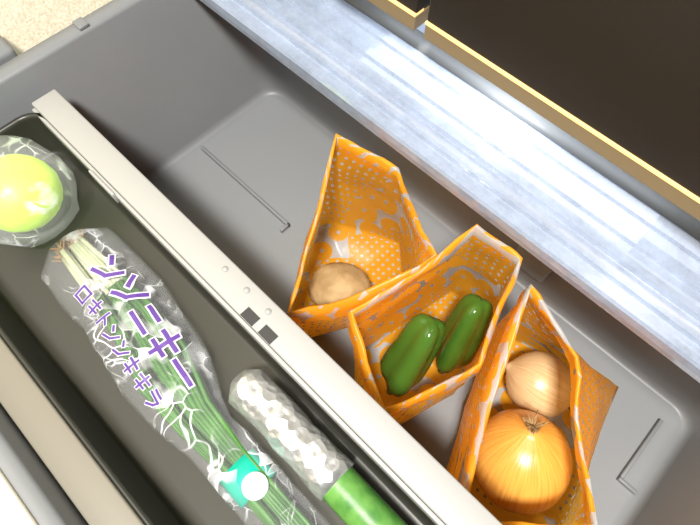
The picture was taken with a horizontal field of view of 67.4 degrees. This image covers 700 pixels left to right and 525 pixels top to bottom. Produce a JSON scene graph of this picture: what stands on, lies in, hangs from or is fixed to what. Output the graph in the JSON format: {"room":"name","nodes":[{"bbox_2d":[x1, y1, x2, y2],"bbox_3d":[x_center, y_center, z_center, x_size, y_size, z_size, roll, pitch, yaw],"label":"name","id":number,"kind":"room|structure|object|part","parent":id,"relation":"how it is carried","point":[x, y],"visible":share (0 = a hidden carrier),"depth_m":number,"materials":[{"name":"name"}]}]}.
{"room":"kitchen","nodes":[
{"label":"kitchen","id":0,"kind":"room"},
{"bbox_2d":[0,0,111,54],"bbox_3d":[-0.710,-0.378,-0.262,0.218,2.620,3.200,41,71,17],"label":"wall","id":1,"kind":"structure","parent":0,"point":[24,24],"depth_m":0.55,"materials":[{"name":"beige paint"}]},
{"bbox_3d":[0.104,0.901,0.571,2.500,0.020,3.200,41,71,17],"label":"floor","id":2,"kind":"structure","parent":0,"visible":0},
{"bbox_2d":[0,0,699,524],"bbox_3d":[0.175,-0.197,0.324,0.918,1.330,1.135,41,71,17],"label":"refrigerator","id":3,"kind":"object","parent":2,"relation":"on","point":[194,139],"visible":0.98,"depth_m":0.47,"materials":[{"name":"grey plastic"}]},
{"bbox_3d":[-0.097,0.167,0.442,0.918,0.204,0.204,41,71,17],"label":"drawer slide frame","id":4,"kind":"part","parent":3,"relation":"part of","materials":[{"name":"grey plastic"}]},
{"bbox_2d":[0,135,69,247],"bbox_3d":[-0.304,-0.066,0.478,0.099,0.083,0.095,41,71,17],"label":"fruit","id":5,"kind":"object","parent":3,"relation":"in","point":[31,191],"visible":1,"depth_m":0.46,"materials":[{"name":"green food"}]},
{"bbox_2d":[50,228,313,524],"bbox_3d":[-0.083,0.144,0.408,0.516,0.031,0.085,41,71,17],"label":"bundle","id":6,"kind":"object","parent":3,"relation":"in","point":[244,474],"visible":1,"depth_m":0.43,"materials":[{"name":"green leaf"},{"name":"clear plastic"},{"name":"purple ink"}]},
{"bbox_2d":[73,254,195,407],"bbox_3d":[-0.180,0.055,0.438,0.146,0.008,0.064,41,71,17],"label":"print","id":7,"kind":"object","parent":6,"relation":"on","point":[180,370],"depth_m":0.44,"materials":[{"name":"purple plastic"}]},
{"bbox_2d":[228,369,407,524],"bbox_3d":[-0.016,0.158,0.394,0.205,0.038,0.037,41,71,17],"label":"cucumber","id":8,"kind":"object","parent":3,"relation":"in","point":[328,473],"visible":1,"depth_m":0.39,"materials":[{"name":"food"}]},
{"bbox_2d":[287,134,437,337],"bbox_3d":[0.014,-0.003,0.544,0.152,0.201,0.174,13,65,6],"label":"bag","id":9,"kind":"object","parent":3,"relation":"in","point":[312,313],"visible":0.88,"depth_m":0.57,"materials":[{"name":"orange paper"}]},
{"bbox_2d":[308,262,371,317],"bbox_3d":[-0.010,0.032,0.604,0.073,0.055,0.068,41,71,17],"label":"potato","id":10,"kind":"object","parent":9,"relation":"in","point":[332,282],"visible":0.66,"depth_m":0.58,"materials":[{"name":"beige food"}]},
{"bbox_3d":[-0.046,-0.323,0.503,0.330,0.014,0.051,41,71,17],"label":"freezer drawer fascia trim","id":11,"kind":"part","parent":3,"relation":"part of","materials":[{"name":"brown"}]},
{"bbox_2d":[346,224,522,423],"bbox_3d":[0.077,0.070,0.506,0.198,0.207,0.106,-26,67,-12],"label":"bag","id":12,"kind":"object","parent":3,"relation":"in","point":[402,407],"visible":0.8,"depth_m":0.52,"materials":[{"name":"orange paper"}]},
{"bbox_2d":[380,313,444,396],"bbox_3d":[0.061,0.095,0.533,0.046,0.103,0.075,41,71,17],"label":"pepper","id":13,"kind":"object","parent":12,"relation":"in","point":[407,360],"visible":1,"depth_m":0.51,"materials":[{"name":"green food"}]},
{"bbox_2d":[435,293,492,373],"bbox_3d":[0.113,0.078,0.540,0.048,0.108,0.066,41,71,17],"label":"pepper","id":14,"kind":"object","parent":12,"relation":"in","point":[467,324],"visible":0.88,"depth_m":0.52,"materials":[{"name":"green food"}]},
{"bbox_2d":[446,286,618,524],"bbox_3d":[0.184,0.158,0.475,0.157,0.188,0.219,23,67,10],"label":"bag","id":15,"kind":"object","parent":3,"relation":"in","point":[600,401],"visible":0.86,"depth_m":0.48,"materials":[{"name":"orange paper"}]},
{"bbox_2d":[475,409,572,514],"bbox_3d":[0.165,0.188,0.501,0.094,0.110,0.094,41,71,17],"label":"onion","id":16,"kind":"object","parent":15,"relation":"in","point":[524,466],"visible":0.98,"depth_m":0.47,"materials":[{"name":"orange food"}]},
{"bbox_2d":[499,351,580,417],"bbox_3d":[0.198,0.126,0.551,0.095,0.065,0.067,41,71,17],"label":"onion","id":17,"kind":"object","parent":15,"relation":"in","point":[540,381],"visible":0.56,"depth_m":0.53,"materials":[{"name":"beige food"}]},
{"bbox_3d":[0.257,-0.056,0.376,0.494,0.014,0.051,41,71,17],"label":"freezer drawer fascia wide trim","id":18,"kind":"part","parent":3,"relation":"part of","materials":[{"name":"brown"}]}
]}

